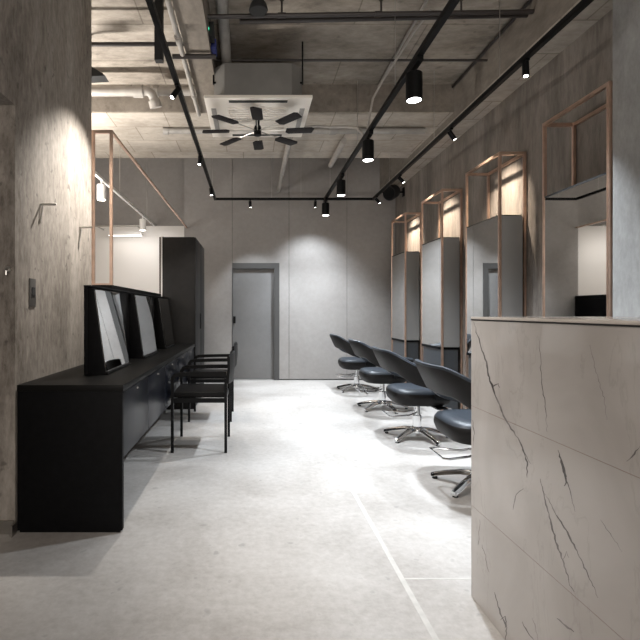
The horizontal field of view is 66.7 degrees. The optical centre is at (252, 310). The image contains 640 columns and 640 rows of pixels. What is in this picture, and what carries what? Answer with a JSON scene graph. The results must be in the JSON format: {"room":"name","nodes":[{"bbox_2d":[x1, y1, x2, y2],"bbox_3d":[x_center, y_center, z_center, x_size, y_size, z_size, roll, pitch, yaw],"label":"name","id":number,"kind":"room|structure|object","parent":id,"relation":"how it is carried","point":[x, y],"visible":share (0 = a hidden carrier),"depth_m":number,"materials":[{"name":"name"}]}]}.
{"room":"salon","nodes":[
{"label":"salon","id":0,"kind":"room"},
{"bbox_2d":[0,0,91,530],"bbox_3d":[-2.930,-0.635,0.383,3.340,3.630,6.765,0,0,0],"label":"wall","id":1,"kind":"structure","parent":0,"point":[46,45],"depth_m":2.84,"materials":[{"name":"concrete"}]},
{"bbox_2d":[0,520,16,537],"bbox_3d":[-1.485,1.145,2.525,0.470,0.070,0.050,0,0,0],"label":"baseboard","id":2,"kind":"structure","parent":1,"relation":"attached to","point":[6,526],"depth_m":2.54,"materials":[{"name":"silver metal"}]},
{"bbox_2d":[5,266,11,274],"bbox_3d":[-1.292,-0.213,2.532,0.032,0.046,0.036,0,0,0],"label":"hook","id":3,"kind":"object","parent":1,"relation":"attached to","point":[8,269],"visible":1,"depth_m":2.54,"materials":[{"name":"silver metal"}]},
{"bbox_2d":[29,278,35,306],"bbox_3d":[-1.254,-0.105,2.745,0.013,0.160,0.070,0,0,0],"label":"wall switch","id":4,"kind":"object","parent":1,"relation":"attached to","point":[32,282],"visible":1,"depth_m":2.74,"materials":[{"name":"grey plastic"}]},
{"bbox_2d":[39,203,56,222],"bbox_3d":[-1.212,-0.582,2.851,0.095,0.126,0.032,0,0,0],"label":"coat hook","id":5,"kind":"object","parent":1,"relation":"attached to","point":[41,204],"visible":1,"depth_m":2.85,"materials":[{"name":"silver metal"}]},
{"bbox_2d":[79,226,92,242],"bbox_3d":[-1.212,-0.557,3.491,0.095,0.126,0.032,0,0,0],"label":"coat hook","id":6,"kind":"object","parent":1,"relation":"attached to","point":[80,227],"visible":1,"depth_m":3.49,"materials":[{"name":"silver metal"}]},
{"bbox_2d":[95,226,183,293],"bbox_3d":[-2.882,-0.155,8.430,3.435,2.670,0.040,0,0,0],"label":"wall","id":7,"kind":"structure","parent":0,"point":[135,258],"depth_m":8.41,"materials":[{"name":"white paint"}]},
{"bbox_2d":[95,225,138,229],"bbox_3d":[-2.265,-1.420,8.196,0.770,0.030,0.424,0,0,0],"label":"hanging rail","id":8,"kind":"object","parent":7,"relation":"attached to","point":[98,226],"visible":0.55,"depth_m":7.99,"materials":[{"name":"silver metal"}]},
{"bbox_2d":[108,232,142,235],"bbox_3d":[-2.165,-1.317,8.279,0.570,0.066,0.258,0,0,0],"label":"linear light","id":9,"kind":"object","parent":7,"relation":"attached to","point":[114,233],"visible":0.84,"depth_m":8.15,"materials":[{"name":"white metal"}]},
{"bbox_2d":[95,158,394,379],"bbox_3d":[-1.075,-0.870,8.400,7.050,4.100,0.400,0,0,0],"label":"wall","id":10,"kind":"structure","parent":0,"point":[335,268],"depth_m":8.20,"materials":[{"name":"grey paint"}]},
{"bbox_2d":[232,263,278,379],"bbox_3d":[0.059,0.180,8.257,0.807,2.000,0.126,0,0,0],"label":"door","id":11,"kind":"structure","parent":10,"relation":"in","point":[255,286],"depth_m":8.26,"materials":[{"name":"grey"}]},
{"bbox_2d":[277,137,291,191],"bbox_3d":[0.450,-2.060,6.974,0.068,0.068,2.448,0,0,0],"label":"pipe","id":12,"kind":"object","parent":10,"relation":"attached to","point":[287,147],"visible":0.74,"depth_m":6.69,"materials":[{"name":"grey metal"}]},
{"bbox_2d":[0,379,504,639],"bbox_3d":[-0.750,1.230,2.800,7.900,0.101,12.000,0,0,0],"label":"floor","id":13,"kind":"structure","parent":0,"point":[313,523],"depth_m":2.43,"materials":[{"name":"grey concrete"}]},
{"bbox_2d":[17,344,194,531],"bbox_3d":[-0.968,0.786,4.152,0.565,0.787,3.205,0,0,0],"label":"cabinet","id":14,"kind":"object","parent":13,"relation":"on","point":[76,430],"depth_m":2.55,"materials":[{"name":"black wood"}]},
{"bbox_2d":[17,344,194,391],"bbox_3d":[-0.968,0.410,4.152,0.565,0.035,3.205,0,0,0],"label":"countertop","id":15,"kind":"structure","parent":14,"relation":"on","point":[73,379],"depth_m":2.84,"materials":[{"name":"black wood"}]},
{"bbox_2d":[87,288,130,374],"bbox_3d":[-0.950,0.127,3.227,0.128,0.532,0.550,0,0,0],"label":"mirror","id":16,"kind":"object","parent":14,"relation":"on","point":[107,353],"visible":1,"depth_m":3.04,"materials":[{"name":"black mirror"}]},
{"bbox_2d":[84,285,167,374],"bbox_3d":[-1.013,0.117,4.355,0.042,0.552,2.810,0,0,0],"label":"screen","id":17,"kind":"object","parent":14,"relation":"on","point":[124,295],"visible":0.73,"depth_m":3.81,"materials":[{"name":"black laminate"}]},
{"bbox_2d":[130,294,157,357],"bbox_3d":[-0.950,0.127,4.250,0.128,0.532,0.550,0,0,0],"label":"mirror","id":18,"kind":"object","parent":14,"relation":"on","point":[142,336],"visible":1,"depth_m":4.04,"materials":[{"name":"black mirror"}]},
{"bbox_2d":[155,298,174,348],"bbox_3d":[-0.950,0.127,5.265,0.128,0.532,0.550,0,0,0],"label":"mirror","id":19,"kind":"object","parent":14,"relation":"on","point":[164,339],"visible":0.88,"depth_m":5.02,"materials":[{"name":"black mirror"}]},
{"bbox_2d":[93,285,160,295],"bbox_3d":[-1.179,0.460,5.980,0.158,1.440,4.420,0,0,0],"label":"shelf","id":20,"kind":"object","parent":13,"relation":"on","point":[105,286],"depth_m":4.24,"materials":[{"name":"black laminate"}]},
{"bbox_2d":[92,130,186,284],"bbox_3d":[-1.186,-0.818,5.989,0.168,1.224,4.402,0,0,0],"label":"frame","id":21,"kind":"object","parent":20,"relation":"on","point":[111,133],"visible":0.94,"depth_m":3.79,"materials":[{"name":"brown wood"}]},
{"bbox_2d":[159,235,203,408],"bbox_3d":[-0.895,0.135,6.303,0.444,2.090,1.075,0,0,0],"label":"tall cabinet","id":22,"kind":"object","parent":13,"relation":"on","point":[181,259],"visible":0.6,"depth_m":5.77,"materials":[{"name":"laminate"}]},
{"bbox_2d":[170,350,234,452],"bbox_3d":[-0.418,0.766,4.260,0.528,0.828,0.554,0,0,0],"label":"armchair","id":23,"kind":"object","parent":13,"relation":"on","point":[185,393],"visible":1,"depth_m":4.01,"materials":[{"name":"black metal"}]},
{"bbox_2d":[187,342,237,421],"bbox_3d":[-0.426,0.766,5.380,0.528,0.828,0.554,0,0,0],"label":"armchair","id":24,"kind":"object","parent":13,"relation":"on","point":[191,379],"visible":0.62,"depth_m":5.13,"materials":[{"name":"black metal"}]},
{"bbox_2d":[329,333,377,393],"bbox_3d":[1.573,0.761,7.120,0.830,0.838,0.699,0,0,0],"label":"salon chair","id":25,"kind":"object","parent":13,"relation":"on","point":[356,363],"visible":0.73,"depth_m":6.91,"materials":[{"name":"black leather"}]},
{"bbox_2d":[348,338,412,413],"bbox_3d":[1.593,0.761,5.790,0.830,0.838,0.699,0,0,0],"label":"salon chair","id":26,"kind":"object","parent":13,"relation":"on","point":[375,375],"visible":0.77,"depth_m":5.59,"materials":[{"name":"black leather"}]},
{"bbox_2d":[391,212,420,382],"bbox_3d":[2.321,-0.120,7.255,0.243,2.600,0.680,0,0,0],"label":"station","id":27,"kind":"object","parent":13,"relation":"on","point":[404,265],"visible":0.87,"depth_m":6.94,"materials":[{"name":"grey"}]},
{"bbox_2d":[392,338,418,341],"bbox_3d":[2.307,0.435,7.255,0.213,0.029,0.626,0,0,0],"label":"shelf","id":28,"kind":"object","parent":27,"relation":"attached to","point":[393,339],"depth_m":6.94,"materials":[{"name":"black laminate"}]},
{"bbox_2d":[392,252,418,339],"bbox_3d":[2.308,-0.215,7.255,0.209,1.270,0.664,0,0,0],"label":"mirror","id":29,"kind":"object","parent":27,"relation":"on","point":[405,265],"depth_m":6.92,"materials":[{"name":"white mirror"}]},
{"bbox_2d":[372,346,451,446],"bbox_3d":[1.558,0.761,4.470,0.830,0.838,0.699,0,0,0],"label":"salon chair","id":30,"kind":"object","parent":13,"relation":"on","point":[415,393],"visible":0.77,"depth_m":4.26,"materials":[{"name":"black leather"}]},
{"bbox_2d":[421,189,461,408],"bbox_3d":[2.321,-0.120,5.915,0.243,2.600,0.680,0,0,0],"label":"station","id":31,"kind":"object","parent":13,"relation":"on","point":[441,257],"visible":0.87,"depth_m":5.61,"materials":[{"name":"grey"}]},
{"bbox_2d":[422,344,458,349],"bbox_3d":[2.307,0.435,5.915,0.213,0.029,0.626,0,0,0],"label":"shelf","id":32,"kind":"object","parent":31,"relation":"attached to","point":[425,346],"depth_m":5.60,"materials":[{"name":"black laminate"}]},
{"bbox_2d":[422,238,459,346],"bbox_3d":[2.308,-0.215,5.915,0.209,1.270,0.664,0,0,0],"label":"mirror","id":33,"kind":"object","parent":31,"relation":"on","point":[440,256],"depth_m":5.58,"materials":[{"name":"white mirror"}]},
{"bbox_2d":[414,359,471,497],"bbox_3d":[1.548,0.761,3.220,0.830,0.838,0.699,0,0,0],"label":"salon chair","id":34,"kind":"object","parent":13,"relation":"on","point":[455,424],"visible":0.36,"depth_m":3.08,"materials":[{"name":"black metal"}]},
{"bbox_2d":[465,152,525,408],"bbox_3d":[2.321,-0.120,4.615,0.243,2.600,0.680,0,0,0],"label":"station","id":35,"kind":"object","parent":13,"relation":"on","point":[495,247],"visible":0.52,"depth_m":4.35,"materials":[{"name":"grey"}]},
{"bbox_2d":[467,216,522,352],"bbox_3d":[2.308,-0.215,4.615,0.209,1.270,0.664,0,0,0],"label":"mirror","id":36,"kind":"object","parent":35,"relation":"on","point":[494,244],"depth_m":4.35,"materials":[{"name":"white mirror"}]},
{"bbox_2d":[471,317,639,639],"bbox_3d":[1.221,0.602,1.069,0.632,1.157,1.839,0,0,0],"label":"reception desk","id":37,"kind":"object","parent":13,"relation":"on","point":[555,401],"depth_m":1.44,"materials":[{"name":"stone"}]},
{"bbox_2d":[471,317,639,324],"bbox_3d":[1.222,0.028,1.069,0.631,0.010,1.838,0,0,0],"label":"countertop","id":38,"kind":"structure","parent":37,"relation":"on","point":[592,320],"depth_m":1.48,"materials":[{"name":"beige stone"}]},
{"bbox_2d":[542,81,612,316],"bbox_3d":[2.321,-0.120,3.300,0.243,2.600,0.680,0,0,0],"label":"station","id":39,"kind":"object","parent":13,"relation":"on","point":[577,219],"visible":0.41,"depth_m":3.24,"materials":[{"name":"orange metal"}]},
{"bbox_2d":[545,174,612,316],"bbox_3d":[2.308,-0.215,3.300,0.209,1.270,0.664,0,0,0],"label":"mirror","id":40,"kind":"object","parent":39,"relation":"on","point":[578,217],"depth_m":3.22,"materials":[{"name":"white mirror"}]},
{"bbox_2d":[92,0,527,83],"bbox_3d":[-0.750,-2.735,2.800,7.900,0.570,12.000,0,0,0],"label":"ceiling","id":41,"kind":"structure","parent":0,"point":[112,20],"depth_m":4.33,"materials":[{"name":"concrete"}]},
{"bbox_2d":[92,67,108,82],"bbox_3d":[-1.376,-2.250,4.260,0.179,0.400,0.120,0,0,0],"label":"speaker","id":42,"kind":"object","parent":41,"relation":"hanging from","point":[97,76],"visible":0.36,"depth_m":4.22},
{"bbox_2d":[95,171,154,225],"bbox_3d":[-1.710,-2.177,6.303,0.032,1.386,4.205,0,0,0],"label":"track","id":43,"kind":"object","parent":41,"relation":"hanging from","point":[97,175],"visible":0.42,"depth_m":6.33,"materials":[{"name":"silver metal"}]},
{"bbox_2d":[97,180,105,200],"bbox_3d":[-1.710,-1.372,5.450,0.100,0.224,0.100,0,0,0],"label":"spotlight","id":44,"kind":"object","parent":43,"relation":"attached to","point":[101,188],"visible":1,"depth_m":5.41,"materials":[{"name":"white metal"}]},
{"bbox_2d":[139,216,145,230],"bbox_3d":[-1.710,-1.372,7.500,0.100,0.224,0.100,0,0,0],"label":"spotlight","id":45,"kind":"object","parent":43,"relation":"attached to","point":[142,222],"visible":1,"depth_m":7.46,"materials":[{"name":"silver metal"}]},
{"bbox_2d":[154,0,163,62],"bbox_3d":[-0.731,-2.205,3.770,0.062,0.490,0.060,0,0,0],"label":"post","id":46,"kind":"object","parent":41,"relation":"hanging from","point":[158,52],"visible":0.82,"depth_m":3.74,"materials":[{"name":"black metal"}]},
{"bbox_2d":[145,0,215,199],"bbox_3d":[-0.568,-2.287,3.443,0.034,1.167,7.887,0,0,0],"label":"track","id":47,"kind":"object","parent":41,"relation":"hanging from","point":[150,3],"visible":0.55,"depth_m":3.45,"materials":[{"name":"black metal"}]},
{"bbox_2d":[170,83,180,99],"bbox_3d":[-0.577,-1.649,3.619,0.087,0.108,0.063,0,0,0],"label":"spotlight","id":48,"kind":"object","parent":47,"relation":"attached to","point":[177,90],"visible":1,"depth_m":3.60,"materials":[{"name":"black metal"}]},
{"bbox_2d":[197,154,201,164],"bbox_3d":[-0.569,-1.647,5.220,0.052,0.112,0.060,0,0,0],"label":"spotlight","id":49,"kind":"object","parent":47,"relation":"attached to","point":[199,155],"visible":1,"depth_m":5.20,"materials":[{"name":"black metal"}]},
{"bbox_2d":[173,0,217,112],"bbox_3d":[-0.448,-2.297,1.100,0.205,0.305,8.200,0,0,0],"label":"beam","id":50,"kind":"structure","parent":41,"relation":"attached to","point":[193,21],"depth_m":3.81,"materials":[{"name":"concrete"}]},
{"bbox_2d":[92,42,183,46],"bbox_3d":[-1.278,-2.223,4.000,1.445,0.039,0.034,0,0,0],"label":"pipe","id":51,"kind":"object","parent":50,"relation":"attached to","point":[94,44],"visible":0.32,"depth_m":3.99,"materials":[{"name":"grey metal"}]},
{"bbox_2d":[153,85,196,96],"bbox_3d":[-0.786,-2.280,4.980,0.468,0.117,0.117,0,0,0],"label":"drain pipe","id":52,"kind":"object","parent":50,"relation":"attached to","point":[160,91],"visible":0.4,"depth_m":4.94,"materials":[{"name":"white plastic"}]},
{"bbox_2d":[92,85,161,108],"bbox_3d":[-1.662,-2.173,4.884,1.476,0.220,0.192,0,0,0],"label":"drain pipe","id":53,"kind":"object","parent":52,"relation":"attached to","point":[135,91],"visible":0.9,"depth_m":4.82,"materials":[{"name":"white plastic"}]},
{"bbox_2d":[165,0,200,116],"bbox_3d":[-0.575,-2.120,3.895,0.055,0.055,2.590,0,0,0],"label":"conduit","id":54,"kind":"object","parent":50,"relation":"attached to","point":[177,35],"visible":1,"depth_m":3.86,"materials":[{"name":"grey metal"}]},
{"bbox_2d":[172,54,215,58],"bbox_3d":[-0.480,-2.110,3.980,0.360,0.040,0.040,0,0,0],"label":"pipe","id":55,"kind":"object","parent":50,"relation":"attached to","point":[174,56],"visible":1,"depth_m":3.96,"materials":[{"name":"grey metal"}]},
{"bbox_2d":[208,21,214,42],"bbox_3d":[-0.347,-2.240,3.845,0.083,0.120,0.129,0,0,0],"label":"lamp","id":56,"kind":"object","parent":50,"relation":"attached to","point":[211,23],"visible":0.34,"depth_m":3.81,"materials":[{"name":"black"}]},
{"bbox_2d":[211,39,216,56],"bbox_3d":[-0.322,-2.220,4.050,0.044,0.080,0.140,0,0,0],"label":"junction box","id":57,"kind":"object","parent":50,"relation":"attached to","point":[213,45],"visible":0.78,"depth_m":4.00,"materials":[{"name":"blue"}]},
{"bbox_2d":[215,0,231,63],"bbox_3d":[-0.235,-2.321,3.831,0.092,0.210,1.262,0,0,0],"label":"air duct","id":58,"kind":"object","parent":41,"relation":"attached to","point":[221,5],"visible":0.72,"depth_m":4.01,"materials":[{"name":"grey metal"}]},
{"bbox_2d":[204,41,312,136],"bbox_3d":[0.053,-2.151,4.665,0.950,0.594,0.950,0,0,0],"label":"air conditioner","id":59,"kind":"object","parent":41,"relation":"hanging from","point":[275,88],"visible":0.75,"depth_m":4.28,"materials":[{"name":"white plastic"},{"name":"light grey painted metal"}]},
{"bbox_2d":[228,108,286,129],"bbox_3d":[0.053,-1.857,4.663,0.540,0.005,0.536,0,0,0],"label":"grille","id":60,"kind":"object","parent":59,"relation":"attached to","point":[243,116],"depth_m":4.62,"materials":[{"name":"beige plastic"}]},
{"bbox_2d":[202,107,313,149],"bbox_3d":[0.053,-1.777,4.665,1.018,0.154,1.018,0,0,26],"label":"ceiling fan","id":61,"kind":"object","parent":59,"relation":"hanging from","point":[256,113],"visible":1,"depth_m":4.63,"materials":[{"name":"black metal"}]},
{"bbox_2d":[304,125,363,135],"bbox_3d":[0.834,-1.825,4.884,0.613,0.166,0.095,0,0,10],"label":"conduit","id":62,"kind":"object","parent":59,"relation":"attached to","point":[312,126],"visible":0.79,"depth_m":4.90,"materials":[{"name":"grey metal"}]},
{"bbox_2d":[249,0,267,16],"bbox_3d":[0.047,-2.355,3.620,0.144,0.190,0.144,0,0,0],"label":"speaker","id":63,"kind":"object","parent":41,"relation":"in","point":[258,8],"visible":1,"depth_m":3.59,"materials":[{"name":"black plastic"}]},
{"bbox_2d":[92,112,452,157],"bbox_3d":[-1.210,-2.507,5.965,6.780,0.725,1.530,0,0,0],"label":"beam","id":64,"kind":"structure","parent":41,"relation":"attached to","point":[141,133],"depth_m":5.97,"materials":[{"name":"concrete"}]},
{"bbox_2d":[163,127,425,134],"bbox_3d":[0.490,-2.108,5.620,3.060,0.088,0.088,0,0,0],"label":"pipe","id":65,"kind":"object","parent":64,"relation":"attached to","point":[166,131],"visible":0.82,"depth_m":5.59,"materials":[{"name":"black metal"}]},
{"bbox_2d":[328,138,346,167],"bbox_3d":[1.100,-2.040,6.235,0.072,0.072,0.970,0,0,0],"label":"pipe","id":66,"kind":"object","parent":64,"relation":"attached to","point":[343,141],"visible":1,"depth_m":6.11,"materials":[{"name":"grey metal"}]},
{"bbox_2d":[92,84,453,111],"bbox_3d":[-1.210,-2.303,5.195,6.780,0.295,0.010,0,0,0],"label":"beam","id":67,"kind":"structure","parent":41,"relation":"attached to","point":[326,97],"depth_m":5.19,"materials":[{"name":"concrete"}]},
{"bbox_2d":[216,158,371,199],"bbox_3d":[0.644,-2.287,7.370,2.391,1.167,0.034,0,0,0],"label":"track","id":68,"kind":"object","parent":41,"relation":"hanging from","point":[232,198],"visible":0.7,"depth_m":7.35,"materials":[{"name":"black metal"}]},
{"bbox_2d":[207,0,533,18],"bbox_3d":[0.879,-2.339,3.720,2.598,0.152,0.044,0,0,0],"label":"pipe","id":69,"kind":"object","parent":41,"relation":"attached to","point":[280,15],"visible":0.92,"depth_m":3.71,"materials":[{"name":"grey metal"}]},
{"bbox_2d":[324,0,459,198],"bbox_3d":[1.120,-2.287,3.426,0.041,1.167,7.853,0,0,0],"label":"track","id":70,"kind":"object","parent":41,"relation":"hanging from","point":[450,6],"visible":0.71,"depth_m":3.61,"materials":[{"name":"black metal"}]},
{"bbox_2d":[322,197,328,215],"bbox_3d":[1.120,-1.579,7.305,0.112,0.247,0.230,0,0,0],"label":"spotlight","id":71,"kind":"object","parent":70,"relation":"hanging from","point":[325,206],"visible":1,"depth_m":7.27,"materials":[{"name":"black metal"}]},
{"bbox_2d":[337,173,345,195],"bbox_3d":[1.120,-1.579,6.035,0.112,0.247,0.230,0,0,0],"label":"spotlight","id":72,"kind":"object","parent":70,"relation":"hanging from","point":[341,184],"visible":1,"depth_m":6.00,"materials":[{"name":"black metal"}]},
{"bbox_2d":[362,130,373,161],"bbox_3d":[1.120,-1.579,4.625,0.112,0.247,0.230,0,0,0],"label":"spotlight","id":73,"kind":"object","parent":70,"relation":"hanging from","point":[367,143],"visible":1,"depth_m":4.59,"materials":[{"name":"black metal"}]},
{"bbox_2d":[406,55,423,103],"bbox_3d":[1.120,-1.579,3.305,0.112,0.247,0.230,0,0,0],"label":"spotlight","id":74,"kind":"object","parent":70,"relation":"hanging from","point":[414,77],"visible":1,"depth_m":3.27,"materials":[{"name":"black metal"}]},
{"bbox_2d":[367,9,431,128],"bbox_3d":[1.310,-2.099,4.303,0.074,0.720,0.859,0,0,-23],"label":"conduit","id":75,"kind":"object","parent":41,"relation":"attached to","point":[421,21],"visible":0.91,"depth_m":4.41,"materials":[{"name":"grey metal"}]},
{"bbox_2d":[377,0,427,87],"bbox_3d":[1.360,-2.420,4.090,0.024,0.024,2.180,0,0,0],"label":"conduit","id":76,"kind":"object","parent":41,"relation":"attached to","point":[425,1],"visible":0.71,"depth_m":4.27,"materials":[{"name":"grey metal"}]},
{"bbox_2d":[372,0,593,199],"bbox_3d":[1.857,-2.076,3.443,0.034,0.747,7.887,0,0,0],"label":"track","id":77,"kind":"object","parent":41,"relation":"hanging from","point":[582,4],"visible":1,"depth_m":3.58,"materials":[{"name":"black metal"}]},
{"bbox_2d":[397,175,404,183],"bbox_3d":[1.867,-1.650,6.020,0.093,0.106,0.060,0,0,0],"label":"spotlight","id":78,"kind":"object","parent":77,"relation":"attached to","point":[399,178],"visible":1,"depth_m":6.00,"materials":[{"name":"black metal"}]},
{"bbox_2d":[447,128,456,140],"bbox_3d":[1.867,-1.650,4.490,0.091,0.107,0.060,0,0,0],"label":"spotlight","id":79,"kind":"object","parent":77,"relation":"attached to","point":[450,133],"visible":1,"depth_m":4.47,"materials":[{"name":"black metal"}]},
{"bbox_2d":[521,58,529,77],"bbox_3d":[1.857,-1.647,3.260,0.045,0.111,0.060,0,0,0],"label":"spotlight","id":80,"kind":"object","parent":77,"relation":"attached to","point":[525,63],"visible":1,"depth_m":3.24,"materials":[{"name":"black metal"}]},
{"bbox_2d":[395,9,612,408],"bbox_3d":[2.550,-0.870,5.650,0.200,4.100,5.500,0,0,0],"label":"wall","id":81,"kind":"structure","parent":0,"point":[515,124],"depth_m":4.27,"materials":[{"name":"grey concrete"}]},
{"bbox_2d":[215,59,487,61],"bbox_3d":[0.919,-2.325,4.450,2.518,0.022,0.022,0,0,0],"label":"pipe","id":82,"kind":"object","parent":81,"relation":"attached to","point":[216,60],"visible":0.97,"depth_m":4.44,"materials":[{"name":"grey metal"}]},
{"bbox_2d":[239,14,528,23],"bbox_3d":[1.039,-2.318,3.800,2.279,0.093,0.040,0,0,0],"label":"pipe","id":83,"kind":"object","parent":81,"relation":"attached to","point":[388,18],"visible":0.68,"depth_m":3.79,"materials":[{"name":"grey metal"}]},
{"bbox_2d":[383,184,404,200],"bbox_3d":[2.281,-1.906,7.745,0.326,0.267,0.250,0,0,-35],"label":"wall speaker","id":84,"kind":"object","parent":81,"relation":"attached to","point":[393,191],"visible":0.85,"depth_m":7.66,"materials":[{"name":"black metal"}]},
{"bbox_2d":[383,187,393,199],"bbox_3d":[2.181,-1.884,7.673,0.079,0.199,0.210,0,0,-39],"label":"speaker grille","id":85,"kind":"object","parent":84,"relation":"attached to","point":[388,194],"depth_m":7.66,"materials":[{"name":"black metal"}]},
{"bbox_2d":[380,0,578,188],"bbox_3d":[2.365,-2.473,5.562,0.370,0.795,5.275,0,0,0],"label":"beam","id":86,"kind":"structure","parent":81,"relation":"attached to","point":[522,33],"depth_m":4.25,"materials":[{"name":"concrete"}]},
{"bbox_2d":[452,0,531,87],"bbox_3d":[2.165,-2.420,4.090,0.028,0.028,2.180,0,0,0],"label":"conduit","id":87,"kind":"object","parent":81,"relation":"attached to","point":[528,2],"visible":1,"depth_m":4.34,"materials":[{"name":"grey metal"}]},
{"bbox_2d":[380,0,612,189],"bbox_3d":[2.315,-2.064,5.562,0.270,0.019,5.275,0,0,0],"label":"beam","id":88,"kind":"structure","parent":81,"relation":"attached to","point":[597,9],"depth_m":4.17,"materials":[{"name":"concrete"}]},
{"bbox_2d":[613,0,639,316],"bbox_3d":[2.482,-0.635,-0.025,0.535,3.630,5.950,0,0,0],"label":"wall pillar","id":89,"kind":"structure","parent":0,"point":[626,13],"depth_m":2.84,"materials":[{"name":"concrete"}]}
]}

